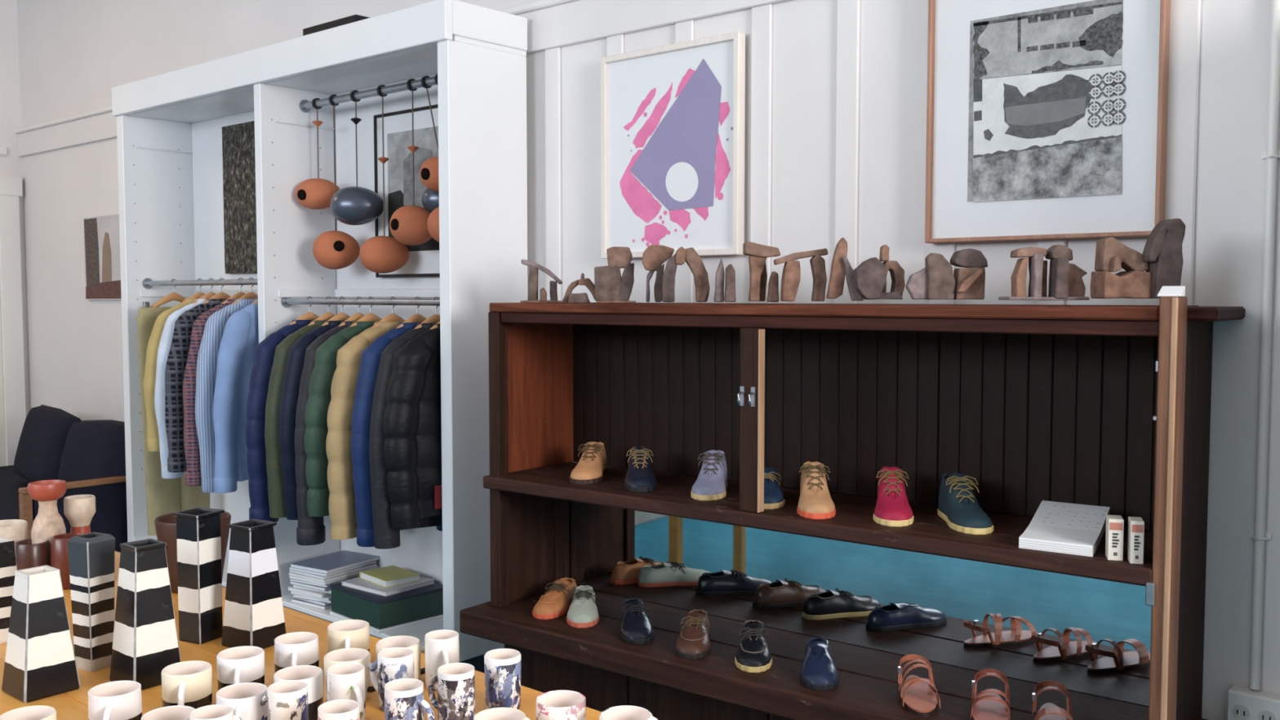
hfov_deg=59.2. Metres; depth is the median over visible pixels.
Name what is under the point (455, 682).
mug
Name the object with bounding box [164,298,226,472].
shirt
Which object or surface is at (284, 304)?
socket
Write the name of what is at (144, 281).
socket
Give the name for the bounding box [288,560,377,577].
magazine
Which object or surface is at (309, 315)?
hanger
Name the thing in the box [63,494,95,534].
vase
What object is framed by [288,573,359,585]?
magazine
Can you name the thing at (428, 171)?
pot
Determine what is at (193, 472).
shirt
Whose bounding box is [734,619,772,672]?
shoe
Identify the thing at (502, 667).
mug
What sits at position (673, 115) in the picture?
framed print
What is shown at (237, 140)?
photograph
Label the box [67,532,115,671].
vase
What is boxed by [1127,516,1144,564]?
carton
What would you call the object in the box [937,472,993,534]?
shoe
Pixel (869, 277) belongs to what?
sculpture
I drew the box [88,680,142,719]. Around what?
cup
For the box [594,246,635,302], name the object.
sculpture
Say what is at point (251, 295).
hanger
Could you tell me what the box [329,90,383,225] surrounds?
pot
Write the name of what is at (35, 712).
cup
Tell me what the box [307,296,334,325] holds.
hanger
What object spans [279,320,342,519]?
jacket
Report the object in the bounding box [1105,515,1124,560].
carton
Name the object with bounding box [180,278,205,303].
hanger
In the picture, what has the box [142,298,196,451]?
shirt
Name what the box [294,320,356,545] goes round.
jacket
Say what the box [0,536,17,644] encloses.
vase
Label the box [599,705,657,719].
cup
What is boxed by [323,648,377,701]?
cup
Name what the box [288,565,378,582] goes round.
magazine
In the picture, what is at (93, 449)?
sofa cushion
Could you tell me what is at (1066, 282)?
sculpture
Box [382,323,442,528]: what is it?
jacket
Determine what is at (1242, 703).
wall socket
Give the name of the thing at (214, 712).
mug
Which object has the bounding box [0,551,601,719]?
display table
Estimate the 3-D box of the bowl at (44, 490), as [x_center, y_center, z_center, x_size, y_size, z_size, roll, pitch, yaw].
[-1.424,0.315,2.707,0.084,0.043,0.084,3,4,41]
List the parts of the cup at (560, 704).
handle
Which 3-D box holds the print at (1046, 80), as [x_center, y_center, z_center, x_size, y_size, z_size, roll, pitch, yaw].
[0.999,-0.634,2.788,0.394,0.466,0.004,3,4,41]
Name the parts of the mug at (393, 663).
handle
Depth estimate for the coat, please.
5.13 m
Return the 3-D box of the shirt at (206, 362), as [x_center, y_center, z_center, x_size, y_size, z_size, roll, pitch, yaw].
[-1.658,0.138,4.760,0.097,0.790,0.472,3,4,38]
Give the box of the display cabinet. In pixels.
[459,296,1245,719]
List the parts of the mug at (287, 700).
handle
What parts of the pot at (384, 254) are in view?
cord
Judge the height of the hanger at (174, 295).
0.168 m
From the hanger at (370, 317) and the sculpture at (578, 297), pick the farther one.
the hanger at (370, 317)
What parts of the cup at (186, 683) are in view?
handle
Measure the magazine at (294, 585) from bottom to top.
0.014 m
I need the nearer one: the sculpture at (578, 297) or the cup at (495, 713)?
the cup at (495, 713)
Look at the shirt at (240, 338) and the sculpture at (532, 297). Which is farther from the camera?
the shirt at (240, 338)
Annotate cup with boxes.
[0,705,56,719]
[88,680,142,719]
[141,705,195,719]
[160,660,212,709]
[216,645,264,690]
[216,682,267,719]
[273,665,323,719]
[274,631,319,672]
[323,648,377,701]
[327,619,369,653]
[375,635,425,680]
[473,707,529,719]
[535,689,586,719]
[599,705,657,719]
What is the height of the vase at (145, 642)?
0.248 m
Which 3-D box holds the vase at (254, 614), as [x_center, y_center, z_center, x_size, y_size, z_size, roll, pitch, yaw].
[-0.765,0.442,2.228,0.090,0.240,0.090,2,4,31]
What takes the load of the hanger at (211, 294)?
hanging from the wardrobe
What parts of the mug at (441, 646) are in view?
handle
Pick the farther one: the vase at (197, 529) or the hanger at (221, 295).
the hanger at (221, 295)
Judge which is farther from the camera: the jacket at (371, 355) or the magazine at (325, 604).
the magazine at (325, 604)
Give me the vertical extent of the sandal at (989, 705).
0.079 m
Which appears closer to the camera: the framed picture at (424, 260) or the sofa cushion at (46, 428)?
the framed picture at (424, 260)
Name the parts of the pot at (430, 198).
cord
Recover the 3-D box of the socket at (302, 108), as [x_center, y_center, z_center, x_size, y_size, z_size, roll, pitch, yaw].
[-1.371,-1.039,4.611,0.008,0.052,0.052,3,4,41]
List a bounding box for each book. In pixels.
[341,576,435,596]
[359,564,420,587]
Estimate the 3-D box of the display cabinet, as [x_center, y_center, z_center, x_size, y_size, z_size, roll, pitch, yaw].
[0.406,0.553,3.038,2.075,1.447,0.487,3,4,38]
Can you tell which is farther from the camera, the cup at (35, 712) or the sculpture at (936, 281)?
the sculpture at (936, 281)
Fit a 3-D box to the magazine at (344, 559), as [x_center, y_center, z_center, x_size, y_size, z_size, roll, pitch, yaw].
[-1.236,0.819,4.574,0.209,0.014,0.285,2,4,32]
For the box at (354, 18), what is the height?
0.030 m
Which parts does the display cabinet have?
post, panel, panel, panel, panel, panel, rail, latch plate, post, panel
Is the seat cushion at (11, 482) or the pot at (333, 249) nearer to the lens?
the pot at (333, 249)
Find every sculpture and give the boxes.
[520,259,568,302]
[562,272,595,302]
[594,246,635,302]
[642,244,674,302]
[662,246,709,302]
[713,258,736,302]
[742,241,780,302]
[773,248,827,301]
[826,237,863,301]
[853,244,905,299]
[905,248,987,299]
[998,244,1089,300]
[1090,236,1151,298]
[1142,217,1185,298]
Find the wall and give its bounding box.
[14,0,1279,719]
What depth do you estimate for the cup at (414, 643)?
2.01 m
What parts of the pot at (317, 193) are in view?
cord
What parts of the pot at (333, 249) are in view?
cord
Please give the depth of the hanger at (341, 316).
4.32 m
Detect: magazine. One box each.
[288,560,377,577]
[288,563,377,579]
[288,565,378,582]
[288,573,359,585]
[288,585,331,598]
[289,550,379,573]
[289,575,359,587]
[289,581,331,591]
[290,591,331,600]
[291,594,331,606]
[291,598,331,609]
[293,584,331,594]
[293,594,331,603]
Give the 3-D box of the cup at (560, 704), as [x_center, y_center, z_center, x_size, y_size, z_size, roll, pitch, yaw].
[-0.113,0.554,1.718,0.095,0.075,0.077,2,4,28]
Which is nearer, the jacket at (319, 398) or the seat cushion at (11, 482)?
the jacket at (319, 398)
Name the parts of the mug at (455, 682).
handle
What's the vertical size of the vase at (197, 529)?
0.258 m
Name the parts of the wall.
picture rail moulding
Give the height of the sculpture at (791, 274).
0.137 m
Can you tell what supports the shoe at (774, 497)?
on the display cabinet
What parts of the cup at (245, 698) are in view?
handle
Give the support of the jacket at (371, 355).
hanging from the hanger at (417, 317)
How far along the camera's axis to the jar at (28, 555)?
2.63 m
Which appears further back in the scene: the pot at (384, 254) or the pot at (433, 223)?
the pot at (384, 254)
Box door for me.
[0,302,5,466]
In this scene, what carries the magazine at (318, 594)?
on the magazine at (326, 598)
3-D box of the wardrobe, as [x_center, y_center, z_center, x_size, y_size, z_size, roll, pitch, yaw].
[-1.436,-0.031,4.688,2.440,2.422,0.367,3,4,41]
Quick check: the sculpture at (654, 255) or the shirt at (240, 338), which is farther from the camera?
the shirt at (240, 338)
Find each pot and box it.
[295,97,340,209]
[312,94,359,269]
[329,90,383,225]
[359,84,409,273]
[389,79,431,245]
[419,73,439,191]
[421,75,439,213]
[426,206,439,241]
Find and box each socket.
[142,278,152,288]
[280,297,292,307]
[298,99,311,112]
[1226,684,1279,719]
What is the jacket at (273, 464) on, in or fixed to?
hanging from the hanger at (328, 315)
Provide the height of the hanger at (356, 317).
0.168 m
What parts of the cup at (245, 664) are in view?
handle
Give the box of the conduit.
[1248,0,1279,689]
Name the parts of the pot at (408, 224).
cord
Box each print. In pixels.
[386,125,439,251]
[600,31,745,258]
[967,0,1125,202]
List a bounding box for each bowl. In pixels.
[0,519,28,543]
[27,480,66,501]
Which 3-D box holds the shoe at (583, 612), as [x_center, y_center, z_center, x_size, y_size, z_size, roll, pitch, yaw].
[-0.172,0.740,3.433,0.099,0.078,0.266,0,3,-1]
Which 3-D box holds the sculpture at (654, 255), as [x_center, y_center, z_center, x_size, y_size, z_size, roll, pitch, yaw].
[0.052,-0.246,3.212,0.091,0.162,0.055,0,3,0]
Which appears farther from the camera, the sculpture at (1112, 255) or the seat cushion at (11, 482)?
the seat cushion at (11, 482)
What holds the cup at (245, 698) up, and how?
on the display table
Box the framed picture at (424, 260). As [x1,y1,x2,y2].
[373,104,439,277]
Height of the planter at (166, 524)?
0.170 m
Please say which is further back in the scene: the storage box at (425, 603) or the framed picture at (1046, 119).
the storage box at (425, 603)
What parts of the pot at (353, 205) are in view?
cord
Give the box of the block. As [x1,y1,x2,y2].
[1157,285,1185,296]
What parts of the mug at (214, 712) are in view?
handle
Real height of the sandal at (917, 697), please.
0.083 m
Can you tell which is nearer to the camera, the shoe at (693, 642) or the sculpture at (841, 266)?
the sculpture at (841, 266)
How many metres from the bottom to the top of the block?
0.022 m
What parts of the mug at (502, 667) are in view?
handle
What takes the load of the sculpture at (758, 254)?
on the display cabinet
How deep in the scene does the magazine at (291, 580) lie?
4.46 m
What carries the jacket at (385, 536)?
hanging from the hanger at (435, 318)
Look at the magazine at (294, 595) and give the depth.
4.46 m
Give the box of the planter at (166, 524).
[154,511,231,593]
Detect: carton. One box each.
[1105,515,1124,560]
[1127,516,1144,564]
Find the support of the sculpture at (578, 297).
on the display cabinet
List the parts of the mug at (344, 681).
handle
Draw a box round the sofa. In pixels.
[0,465,127,552]
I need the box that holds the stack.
[1018,500,1110,556]
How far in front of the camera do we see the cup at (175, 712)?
1.69 m
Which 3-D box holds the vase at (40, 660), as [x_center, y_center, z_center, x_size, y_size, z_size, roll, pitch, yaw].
[-1.048,0.471,1.965,0.095,0.212,0.095,3,4,39]
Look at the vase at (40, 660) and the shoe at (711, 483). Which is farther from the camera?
the shoe at (711, 483)
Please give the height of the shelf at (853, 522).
0.038 m
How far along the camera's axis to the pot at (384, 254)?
4.26 m
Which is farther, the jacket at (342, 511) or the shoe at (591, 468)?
the jacket at (342, 511)
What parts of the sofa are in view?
leg, arm rail, arm panel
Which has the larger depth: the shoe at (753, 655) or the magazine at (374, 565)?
the magazine at (374, 565)
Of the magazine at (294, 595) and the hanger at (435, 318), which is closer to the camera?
the hanger at (435, 318)
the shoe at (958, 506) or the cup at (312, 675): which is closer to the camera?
the cup at (312, 675)
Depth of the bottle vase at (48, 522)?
2.69 m
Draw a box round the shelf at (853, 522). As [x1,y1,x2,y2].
[483,462,1153,586]
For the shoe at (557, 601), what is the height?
0.078 m
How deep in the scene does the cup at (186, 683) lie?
1.84 m
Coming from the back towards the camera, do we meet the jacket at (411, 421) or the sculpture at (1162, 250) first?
the jacket at (411, 421)
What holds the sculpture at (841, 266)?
on the display cabinet
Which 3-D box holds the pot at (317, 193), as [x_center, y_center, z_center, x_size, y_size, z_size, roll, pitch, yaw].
[-1.305,-0.835,4.566,0.187,0.447,0.128,0,3,-3]
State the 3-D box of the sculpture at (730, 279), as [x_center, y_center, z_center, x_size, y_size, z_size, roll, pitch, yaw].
[0.229,-0.215,3.042,0.057,0.117,0.052,0,3,0]
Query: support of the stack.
on the display cabinet
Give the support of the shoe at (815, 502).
on the display cabinet
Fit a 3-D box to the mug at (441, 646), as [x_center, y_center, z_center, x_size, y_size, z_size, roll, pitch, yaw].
[-0.342,0.531,1.982,0.081,0.092,0.062,3,4,41]
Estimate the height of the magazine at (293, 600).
0.012 m
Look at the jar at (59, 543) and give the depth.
2.63 m
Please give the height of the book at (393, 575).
0.026 m
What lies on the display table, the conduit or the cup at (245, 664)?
the cup at (245, 664)
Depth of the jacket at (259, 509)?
4.30 m
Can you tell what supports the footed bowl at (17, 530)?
on the display table
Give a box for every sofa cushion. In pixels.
[13,404,82,482]
[57,419,125,482]
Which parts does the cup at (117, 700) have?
handle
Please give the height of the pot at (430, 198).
0.504 m
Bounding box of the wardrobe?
[111,0,527,673]
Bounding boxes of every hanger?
[150,279,186,306]
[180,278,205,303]
[191,278,216,303]
[202,277,231,303]
[221,277,245,303]
[231,277,257,303]
[288,296,319,324]
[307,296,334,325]
[321,296,350,325]
[337,296,364,326]
[350,296,382,326]
[372,296,405,327]
[395,296,426,328]
[413,296,439,328]
[430,320,439,328]
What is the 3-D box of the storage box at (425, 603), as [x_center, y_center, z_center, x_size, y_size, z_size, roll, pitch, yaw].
[-0.963,0.924,4.333,0.350,0.115,0.315,3,5,45]
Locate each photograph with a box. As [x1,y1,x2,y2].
[83,214,121,299]
[222,120,257,273]
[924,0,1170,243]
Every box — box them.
[302,14,369,35]
[329,582,443,633]
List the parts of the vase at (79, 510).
stem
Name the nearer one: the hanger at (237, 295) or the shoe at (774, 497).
the shoe at (774, 497)
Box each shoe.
[532,577,577,619]
[566,585,599,627]
[569,441,607,484]
[619,598,653,644]
[623,446,657,493]
[675,608,711,659]
[690,449,727,501]
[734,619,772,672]
[764,466,785,509]
[796,461,835,519]
[800,636,839,690]
[873,466,913,526]
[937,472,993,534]
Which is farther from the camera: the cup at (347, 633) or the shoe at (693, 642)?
the shoe at (693, 642)
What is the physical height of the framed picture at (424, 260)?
0.645 m
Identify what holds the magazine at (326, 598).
on the magazine at (294, 595)
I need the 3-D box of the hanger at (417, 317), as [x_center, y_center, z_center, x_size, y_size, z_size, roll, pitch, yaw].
[-0.796,-0.143,4.029,0.038,0.168,0.300,3,4,42]
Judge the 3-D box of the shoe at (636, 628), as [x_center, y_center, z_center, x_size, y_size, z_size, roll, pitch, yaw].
[-0.013,0.749,3.275,0.099,0.078,0.266,0,3,-4]
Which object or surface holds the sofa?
on the floor
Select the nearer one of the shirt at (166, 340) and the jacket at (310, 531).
the jacket at (310, 531)
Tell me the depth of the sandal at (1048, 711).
2.58 m
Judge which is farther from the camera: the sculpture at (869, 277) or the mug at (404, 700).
the sculpture at (869, 277)
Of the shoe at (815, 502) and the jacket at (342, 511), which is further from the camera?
the jacket at (342, 511)
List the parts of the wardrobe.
panel, hanging rod, panel, panel, panel, hanging rod, panel, hanging rod, panel, panel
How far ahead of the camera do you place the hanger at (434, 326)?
3.85 m
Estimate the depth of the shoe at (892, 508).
2.81 m
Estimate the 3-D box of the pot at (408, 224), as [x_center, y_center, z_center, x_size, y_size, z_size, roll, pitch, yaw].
[-0.843,-0.730,4.163,0.166,0.610,0.164,3,4,41]
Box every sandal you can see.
[897,653,940,717]
[970,668,1009,719]
[1031,680,1073,719]
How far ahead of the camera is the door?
6.97 m
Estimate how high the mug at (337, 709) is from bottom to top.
0.092 m
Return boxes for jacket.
[245,319,311,522]
[264,320,326,518]
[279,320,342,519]
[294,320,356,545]
[303,320,379,516]
[325,321,403,539]
[351,322,442,546]
[368,322,442,549]
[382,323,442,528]
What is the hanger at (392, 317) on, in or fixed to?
hanging from the wardrobe
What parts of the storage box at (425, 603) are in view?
lid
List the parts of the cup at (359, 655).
handle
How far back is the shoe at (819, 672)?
2.84 m
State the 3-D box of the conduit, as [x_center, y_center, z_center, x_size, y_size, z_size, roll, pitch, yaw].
[1.392,-0.124,2.502,0.044,1.740,0.032,3,4,41]
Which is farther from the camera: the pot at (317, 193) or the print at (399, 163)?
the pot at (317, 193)
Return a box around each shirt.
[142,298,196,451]
[154,298,206,478]
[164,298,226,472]
[182,298,236,486]
[195,298,256,493]
[213,298,258,493]
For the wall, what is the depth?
3.30 m
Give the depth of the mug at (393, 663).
1.87 m
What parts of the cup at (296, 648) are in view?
handle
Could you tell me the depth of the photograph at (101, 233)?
6.30 m
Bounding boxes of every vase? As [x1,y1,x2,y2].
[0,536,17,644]
[1,564,80,702]
[27,480,66,545]
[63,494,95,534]
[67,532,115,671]
[109,538,181,689]
[171,506,224,644]
[221,519,286,648]
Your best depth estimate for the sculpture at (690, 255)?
3.12 m
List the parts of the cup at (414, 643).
handle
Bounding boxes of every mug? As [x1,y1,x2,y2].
[189,704,242,719]
[260,680,308,719]
[317,699,359,719]
[326,662,365,719]
[369,647,414,711]
[384,678,435,719]
[424,629,459,691]
[427,662,475,719]
[484,648,520,709]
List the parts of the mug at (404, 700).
handle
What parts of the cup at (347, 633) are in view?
handle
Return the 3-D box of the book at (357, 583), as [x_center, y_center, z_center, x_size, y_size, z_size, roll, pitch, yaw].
[-0.970,0.858,4.345,0.261,0.016,0.240,3,4,38]
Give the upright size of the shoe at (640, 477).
0.107 m
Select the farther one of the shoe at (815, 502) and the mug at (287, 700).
the shoe at (815, 502)
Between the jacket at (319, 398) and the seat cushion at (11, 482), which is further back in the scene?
the seat cushion at (11, 482)
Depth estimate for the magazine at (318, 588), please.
4.45 m
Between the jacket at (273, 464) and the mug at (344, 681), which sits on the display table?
the mug at (344, 681)
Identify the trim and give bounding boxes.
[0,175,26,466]
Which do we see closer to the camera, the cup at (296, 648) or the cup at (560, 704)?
the cup at (560, 704)
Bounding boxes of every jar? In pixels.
[14,538,51,570]
[50,533,81,589]
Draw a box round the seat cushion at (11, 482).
[0,465,30,519]

